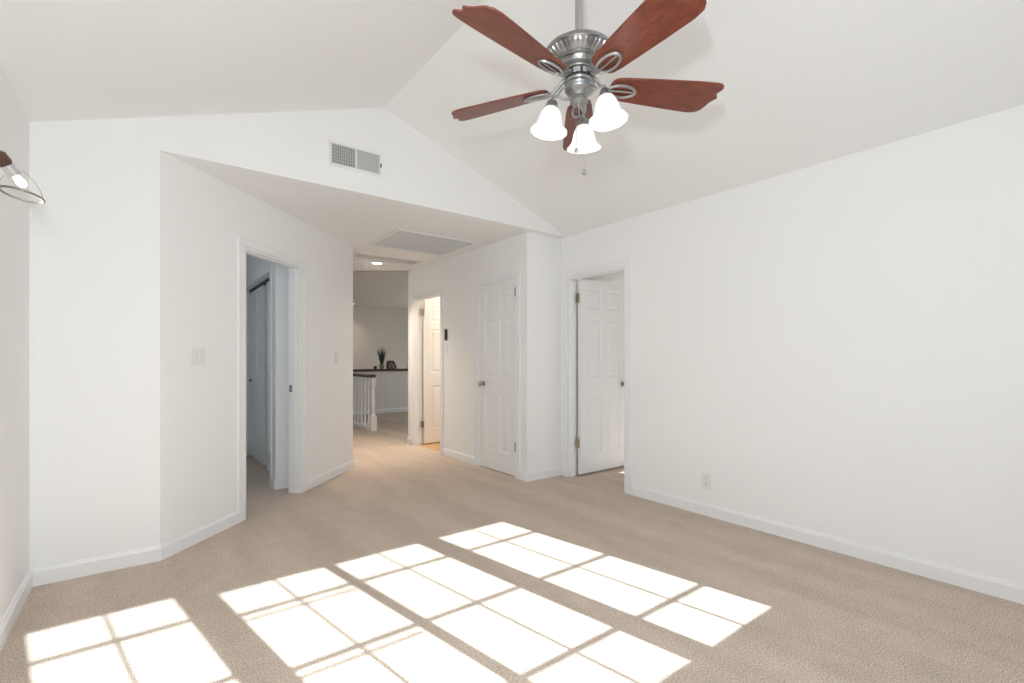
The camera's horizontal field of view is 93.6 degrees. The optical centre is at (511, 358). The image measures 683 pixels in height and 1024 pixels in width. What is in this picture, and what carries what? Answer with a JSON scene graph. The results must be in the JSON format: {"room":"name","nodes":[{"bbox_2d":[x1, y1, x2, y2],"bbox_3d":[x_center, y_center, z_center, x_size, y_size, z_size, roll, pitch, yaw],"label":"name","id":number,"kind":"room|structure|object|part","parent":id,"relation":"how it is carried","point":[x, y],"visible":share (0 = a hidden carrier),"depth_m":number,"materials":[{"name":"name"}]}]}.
{"room":"empty living room","nodes":[
{"label":"empty living room","id":0,"kind":"room"},
{"bbox_2d":[0,63,28,621],"bbox_3d":[-1.378,-0.054,0.929,0.100,2.503,4.149,0,0,-37],"label":"wall","id":1,"kind":"structure","parent":0,"point":[14,123],"depth_m":2.24,"materials":[{"name":"white paint"}]},
{"bbox_2d":[0,569,32,651],"bbox_3d":[-1.333,1.152,0.963,0.014,0.092,3.949,0,0,-37],"label":"baseboard","id":2,"kind":"structure","parent":1,"relation":"attached to","point":[13,611],"depth_m":2.19,"materials":[{"name":"white paint"}]},
{"bbox_2d":[0,150,45,203],"bbox_3d":[-1.695,-0.653,1.562,0.117,0.218,0.281,0,0,16],"label":"wall sconce","id":3,"kind":"object","parent":1,"relation":"attached to","point":[9,168],"visible":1,"depth_m":1.60,"materials":[{"name":"clear glass"}]},
{"bbox_2d":[0,150,11,166],"bbox_3d":[-1.683,-0.659,1.584,0.044,0.053,0.052,0,0,14],"label":"socket","id":4,"kind":"object","parent":3,"relation":"attached to","point":[5,161],"depth_m":1.58,"materials":[{"name":"brown"}]},
{"bbox_3d":[-1.672,-0.606,1.631,0.027,0.043,0.041,0,0,22],"label":"bulb","id":5,"kind":"part","parent":3,"relation":"part of","materials":[{"name":"white glass"}]},
{"bbox_2d":[160,151,352,543],"bbox_3d":[-1.973,-0.032,4.088,0.100,2.460,2.457,0,0,8],"label":"wall","id":6,"kind":"structure","parent":0,"point":[202,216],"depth_m":3.31,"materials":[{"name":"white paint"}]},
{"bbox_2d":[191,348,204,365],"bbox_3d":[-2.050,-0.014,3.148,0.011,0.116,0.116,0,0,8],"label":"light switch","id":7,"kind":"object","parent":6,"relation":"attached to","point":[197,354],"visible":1,"depth_m":3.14,"materials":[{"name":"white plastic"}]},
{"bbox_2d":[161,459,354,559],"bbox_3d":[-1.916,1.152,4.086,0.014,0.092,2.469,0,0,8],"label":"baseboard","id":8,"kind":"structure","parent":6,"relation":"attached to","point":[171,547],"depth_m":3.27,"materials":[{"name":"white paint"}]},
{"bbox_2d":[237,235,305,522],"bbox_3d":[-1.987,0.147,3.948,0.120,2.102,0.868,0,0,8],"label":"trim","id":9,"kind":"structure","parent":6,"relation":"attached to","point":[296,273],"depth_m":4.28,"materials":[{"name":"white paint"}]},
{"bbox_2d":[335,352,338,362],"bbox_3d":[-1.796,-0.014,4.943,0.011,0.116,0.070,0,0,8],"label":"light switch","id":10,"kind":"object","parent":6,"relation":"attached to","point":[336,353],"visible":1,"depth_m":4.93,"materials":[{"name":"white plastic"}]},
{"bbox_2d":[246,254,287,478],"bbox_3d":[-2.572,-0.022,5.352,0.495,2.440,1.970,0,0,-37],"label":"wall","id":11,"kind":"structure","parent":0,"point":[257,269],"depth_m":4.46,"materials":[{"name":"white paint"}]},
{"bbox_2d":[249,285,265,465],"bbox_3d":[-3.006,0.183,5.653,0.058,2.000,0.835,0,0,-37],"label":"door","id":12,"kind":"structure","parent":11,"relation":"in","point":[257,380],"depth_m":5.55,"materials":[{"name":"white paint"}]},
{"bbox_2d":[249,278,268,292],"bbox_3d":[-2.739,-0.837,5.327,0.040,0.030,1.688,0,0,-37],"label":"trim","id":13,"kind":"structure","parent":11,"relation":"attached to","point":[266,280],"depth_m":5.46,"materials":[{"name":"black"}]},
{"bbox_2d":[266,282,268,470],"bbox_3d":[-2.430,0.183,4.923,0.030,2.000,0.665,0,0,-37],"label":"door","id":14,"kind":"structure","parent":11,"relation":"in","point":[267,283],"depth_m":5.13,"materials":[{"name":"white paint"}]},
{"bbox_2d":[269,263,271,485],"bbox_3d":[-2.247,0.148,4.598,0.122,2.100,0.067,0,0,-37],"label":"trim","id":15,"kind":"structure","parent":11,"relation":"attached to","point":[270,264],"depth_m":4.54,"materials":[{"name":"white paint"}]},
{"bbox_2d":[271,476,287,489],"bbox_3d":[-3.101,1.152,5.293,2.593,0.092,1.172,0,0,17],"label":"baseboard","id":16,"kind":"structure","parent":11,"relation":"attached to","point":[281,483],"depth_m":4.44,"materials":[{"name":"white paint"}]},
{"bbox_2d":[29,108,566,568],"bbox_3d":[-1.056,-0.380,3.721,4.000,3.156,0.100,0,0,-37],"label":"wall","id":17,"kind":"structure","parent":0,"point":[94,241],"depth_m":2.75,"materials":[{"name":"white paint"}]},
{"bbox_2d":[30,544,160,586],"bbox_3d":[-2.310,1.152,2.693,0.559,0.092,0.014,0,0,-37],"label":"baseboard","id":18,"kind":"structure","parent":17,"relation":"attached to","point":[49,574],"depth_m":2.68,"materials":[{"name":"white paint"}]},
{"bbox_2d":[329,139,381,176],"bbox_3d":[-1.155,-1.485,3.569,0.392,0.180,0.022,0,0,-37],"label":"air vent","id":19,"kind":"object","parent":17,"relation":"in","point":[342,155],"visible":1,"depth_m":3.57,"materials":[{"name":"white metal"}]},
{"bbox_2d":[353,306,407,368],"bbox_3d":[-4.507,-0.117,12.662,5.000,2.630,0.100,0,0,-37],"label":"wall","id":20,"kind":"structure","parent":0,"point":[374,328],"depth_m":13.24,"materials":[{"name":"beige paint"}]},
{"bbox_2d":[353,369,407,410],"bbox_3d":[-3.093,0.710,10.546,1.760,0.975,0.220,0,0,-37],"label":"wall","id":21,"kind":"structure","parent":0,"point":[391,388],"depth_m":10.68,"materials":[{"name":"white paint"}]},
{"bbox_2d":[353,407,407,414],"bbox_3d":[-2.978,1.152,10.543,1.940,0.092,0.014,0,0,-37],"label":"baseboard","id":22,"kind":"structure","parent":21,"relation":"attached to","point":[404,409],"depth_m":10.68,"materials":[{"name":"white paint"}]},
{"bbox_2d":[377,347,389,368],"bbox_3d":[-2.906,-0.029,10.696,0.281,0.500,0.249,0,0,31],"label":"potted plant","id":23,"kind":"object","parent":21,"relation":"on","point":[381,355],"visible":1,"depth_m":10.66,"materials":[{"name":"green plant"}]},
{"bbox_2d":[386,361,396,368],"bbox_3d":[-2.713,0.129,10.834,0.214,0.185,0.104,0,0,-37],"label":"decorative box","id":24,"kind":"object","parent":21,"relation":"on","point":[389,364],"visible":1,"depth_m":10.78,"materials":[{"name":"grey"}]},
{"bbox_2d":[411,287,442,454],"bbox_3d":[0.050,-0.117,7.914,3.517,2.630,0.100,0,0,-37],"label":"door frame","id":25,"kind":"structure","parent":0,"point":[437,298],"depth_m":6.84,"materials":[{"name":"white paint"}]},
{"bbox_2d":[408,232,535,471],"bbox_3d":[-0.617,-0.117,5.793,0.115,2.630,2.664,0,0,-37],"label":"wall","id":26,"kind":"structure","parent":0,"point":[456,274],"depth_m":5.55,"materials":[{"name":"white paint"}]},
{"bbox_2d":[421,300,439,443],"bbox_3d":[-0.953,0.180,6.925,0.786,2.000,0.167,0,0,-37],"label":"door","id":27,"kind":"structure","parent":26,"relation":"in","point":[430,311],"depth_m":6.77,"materials":[{"name":"white paint"}]},
{"bbox_2d":[445,329,447,340],"bbox_3d":[-0.815,-0.297,5.939,0.023,0.156,0.060,0,0,-37],"label":"wall control","id":28,"kind":"object","parent":26,"relation":"attached to","point":[446,330],"visible":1,"depth_m":5.92,"materials":[{"name":"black plastic"}]},
{"bbox_2d":[407,437,527,481],"bbox_3d":[-0.667,1.152,5.753,0.014,0.092,2.685,0,0,-37],"label":"baseboard","id":29,"kind":"structure","parent":26,"relation":"attached to","point":[460,456],"depth_m":5.64,"materials":[{"name":"white paint"}]},
{"bbox_2d":[478,279,515,475],"bbox_3d":[-0.164,0.186,5.096,0.101,2.000,0.662,0,0,-37],"label":"door","id":30,"kind":"structure","parent":26,"relation":"in","point":[496,383],"depth_m":5.09,"materials":[{"name":"white paint"}]},
{"bbox_3d":[-0.340,0.271,5.297,0.066,0.062,0.062,0,0,-37],"label":"knob","id":31,"kind":"part","parent":30,"relation":"part of","materials":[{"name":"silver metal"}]},
{"bbox_2d":[474,269,519,478],"bbox_3d":[-0.123,0.152,5.136,0.135,2.092,0.809,0,0,-37],"label":"trim","id":32,"kind":"structure","parent":26,"relation":"attached to","point":[515,273],"depth_m":5.14,"materials":[{"name":"white paint"}]},
{"bbox_2d":[0,411,1023,682],"bbox_3d":[-1.417,1.256,6.718,7.300,0.124,13.600,0,0,-37],"label":"floor","id":33,"kind":"structure","parent":0,"point":[410,563],"depth_m":2.37,"materials":[{"name":"beige carpet"}]},
{"bbox_2d":[353,373,376,430],"bbox_3d":[-2.942,0.727,8.832,0.096,0.942,2.188,0,0,-37],"label":"balustrade","id":34,"kind":"object","parent":33,"relation":"on","point":[372,420],"visible":0.6,"depth_m":8.26,"materials":[{"name":"white paint"}]},
{"bbox_3d":[-2.971,1.173,8.869,0.080,0.050,2.095,0,0,-37],"label":"rail","id":35,"kind":"part","parent":34,"relation":"part of","materials":[{"name":"white paint"}]},
{"bbox_3d":[-2.942,0.284,8.832,0.096,0.057,2.188,0,0,-37],"label":"handrail","id":36,"kind":"part","parent":34,"relation":"part of","materials":[{"name":"brown wood"}]},
{"bbox_3d":[-2.308,0.755,8.001,0.090,0.885,0.090,0,0,-37],"label":"newel post","id":37,"kind":"part","parent":34,"relation":"part of","materials":[{"name":"white paint"}]},
{"bbox_2d":[0,0,1023,308],"bbox_3d":[-1.400,-1.624,6.794,7.182,0.828,13.500,0,0,-37],"label":"ceiling","id":38,"kind":"structure","parent":0,"point":[807,83],"depth_m":2.65,"materials":[{"name":"white paint"}]},
{"bbox_2d":[353,252,425,266],"bbox_3d":[-1.564,-1.250,5.996,0.870,0.044,0.410,0,0,-37],"label":"ceiling hatch","id":39,"kind":"object","parent":38,"relation":"attached to","point":[357,254],"visible":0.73,"depth_m":6.04,"materials":[{"name":"white wood"}]},
{"bbox_3d":[-1.564,-1.267,5.996,0.826,0.010,0.366,0,0,-37],"label":"hatch panel","id":40,"kind":"part","parent":39,"relation":"part of","materials":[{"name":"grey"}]},
{"bbox_2d":[367,228,477,255],"bbox_3d":[-0.965,-1.269,5.170,0.916,0.077,0.806,0,0,-37],"label":"ceiling vent","id":41,"kind":"object","parent":38,"relation":"in","point":[398,239],"visible":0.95,"depth_m":5.14,"materials":[{"name":"white metal"}]},
{"bbox_2d":[451,0,723,174],"bbox_3d":[0.266,-1.339,2.010,1.202,1.130,1.223,0,0,-37],"label":"ceiling fan","id":42,"kind":"object","parent":38,"relation":"hanging from","point":[576,56],"visible":1,"depth_m":1.96,"materials":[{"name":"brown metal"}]},
{"bbox_3d":[-0.063,-1.165,2.213,0.502,0.049,0.169,0,0,26],"label":"blade","id":43,"kind":"part","parent":42,"relation":"part of","materials":[{"name":"brown wood"}]},
{"bbox_3d":[0.018,-1.165,1.766,0.169,0.049,0.502,0,0,44],"label":"blade","id":44,"kind":"part","parent":42,"relation":"part of","materials":[{"name":"brown wood"}]},
{"bbox_3d":[0.144,-1.175,2.113,0.204,0.067,0.072,0,0,26],"label":"blade arm","id":45,"kind":"part","parent":42,"relation":"part of","materials":[{"name":"grey metal"}]},
{"bbox_3d":[0.154,-1.001,2.019,0.156,0.113,0.156,0,0,-37],"label":"lamp shade","id":46,"kind":"part","parent":42,"relation":"part of","materials":[{"name":"white glass"}]},
{"bbox_3d":[0.159,-1.004,2.020,0.058,0.086,0.058,0,0,-37],"label":"bulb","id":47,"kind":"part","parent":42,"relation":"part of","materials":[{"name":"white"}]},
{"bbox_3d":[0.177,-1.175,1.933,0.072,0.067,0.204,0,0,44],"label":"blade arm","id":48,"kind":"part","parent":42,"relation":"part of","materials":[{"name":"grey metal"}]},
{"bbox_3d":[0.209,-1.116,2.030,0.094,0.073,0.012,0,0,-11],"label":"lamp arm","id":49,"kind":"part","parent":42,"relation":"part of","materials":[{"name":"grey metal"}]},
{"bbox_3d":[0.272,-0.984,2.022,0.003,0.208,0.016,0,0,28],"label":"pull chain","id":50,"kind":"part","parent":42,"relation":"part of","materials":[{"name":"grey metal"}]},
{"bbox_3d":[0.337,-1.165,2.428,0.169,0.049,0.502,0,0,8],"label":"blade","id":51,"kind":"part","parent":42,"relation":"part of","materials":[{"name":"brown wood"}]},
{"bbox_3d":[0.285,-1.553,2.046,0.034,0.582,0.034,0,0,-37],"label":"down rod","id":52,"kind":"part","parent":42,"relation":"part of","materials":[{"name":"grey metal"}]},
{"bbox_3d":[0.306,-1.175,2.201,0.072,0.067,0.204,0,0,8],"label":"blade arm","id":53,"kind":"part","parent":42,"relation":"part of","materials":[{"name":"grey metal"}]},
{"bbox_3d":[0.325,-1.004,2.179,0.057,0.086,0.058,0,0,-37],"label":"bulb","id":54,"kind":"part","parent":42,"relation":"part of","materials":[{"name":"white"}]},
{"bbox_3d":[0.326,-1.001,2.183,0.155,0.113,0.156,0,0,-37],"label":"lamp shade","id":55,"kind":"part","parent":42,"relation":"part of","materials":[{"name":"white glass"}]},
{"bbox_3d":[0.342,-1.116,1.977,0.012,0.073,0.117,0,0,-39],"label":"lamp arm","id":56,"kind":"part","parent":42,"relation":"part of","materials":[{"name":"grey metal"}]},
{"bbox_3d":[0.360,-1.175,1.908,0.072,0.067,0.204,0,0,-28],"label":"blade arm","id":57,"kind":"part","parent":42,"relation":"part of","materials":[{"name":"grey metal"}]},
{"bbox_3d":[0.382,-1.004,1.928,0.058,0.086,0.058,0,0,-37],"label":"bulb","id":58,"kind":"part","parent":42,"relation":"part of","materials":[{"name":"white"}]},
{"bbox_3d":[0.385,-1.001,1.925,0.157,0.113,0.156,0,0,-37],"label":"lamp shade","id":59,"kind":"part","parent":42,"relation":"part of","materials":[{"name":"white glass"}]},
{"bbox_3d":[0.439,-1.175,2.074,0.204,0.067,0.072,0,0,-10],"label":"blade arm","id":60,"kind":"part","parent":42,"relation":"part of","materials":[{"name":"grey metal"}]},
{"bbox_3d":[0.468,-1.165,1.706,0.169,0.049,0.502,0,0,-28],"label":"blade","id":61,"kind":"part","parent":42,"relation":"part of","materials":[{"name":"brown wood"}]},
{"bbox_3d":[0.665,-1.165,2.115,0.502,0.049,0.169,0,0,-10],"label":"blade","id":62,"kind":"part","parent":42,"relation":"part of","materials":[{"name":"brown wood"}]},
{"bbox_2d":[536,234,623,469],"bbox_3d":[1.561,-0.032,5.851,3.418,2.460,0.113,0,0,-37],"label":"wall","id":63,"kind":"structure","parent":0,"point":[548,249],"depth_m":4.88,"materials":[{"name":"white paint"}]},
{"bbox_2d":[526,466,561,481],"bbox_3d":[0.324,1.152,4.827,0.463,0.092,0.014,0,0,-37],"label":"baseboard","id":64,"kind":"structure","parent":63,"relation":"attached to","point":[554,471],"depth_m":4.82,"materials":[{"name":"white paint"}]},
{"bbox_2d":[561,104,1023,584],"bbox_3d":[1.772,-0.054,3.395,0.100,2.503,4.247,0,0,-37],"label":"wall","id":65,"kind":"structure","parent":0,"point":[838,343],"depth_m":2.94,"materials":[{"name":"white paint"}]},
{"bbox_2d":[563,257,630,494],"bbox_3d":[0.829,0.152,4.620,0.120,2.092,0.864,0,0,-37],"label":"trim","id":66,"kind":"structure","parent":65,"relation":"attached to","point":[569,283],"depth_m":4.88,"materials":[{"name":"white paint"}]},
{"bbox_2d":[576,279,623,473],"bbox_3d":[0.953,0.180,5.125,0.766,2.000,0.167,0,0,-37],"label":"door","id":67,"kind":"structure","parent":65,"relation":"in","point":[600,440],"depth_m":5.09,"materials":[{"name":"white paint"}]},
{"bbox_2d":[702,473,710,489],"bbox_3d":[1.485,0.936,3.681,0.009,0.120,0.074,0,0,-37],"label":"power outlet","id":68,"kind":"object","parent":65,"relation":"attached to","point":[706,478],"visible":1,"depth_m":3.67,"materials":[{"name":"white plastic"}]},
{"bbox_2d":[631,484,1023,604],"bbox_3d":[2.003,1.152,2.998,0.014,0.092,3.135,0,0,-37],"label":"baseboard","id":69,"kind":"structure","parent":65,"relation":"attached to","point":[996,587],"depth_m":2.90,"materials":[{"name":"white paint"}]}
]}

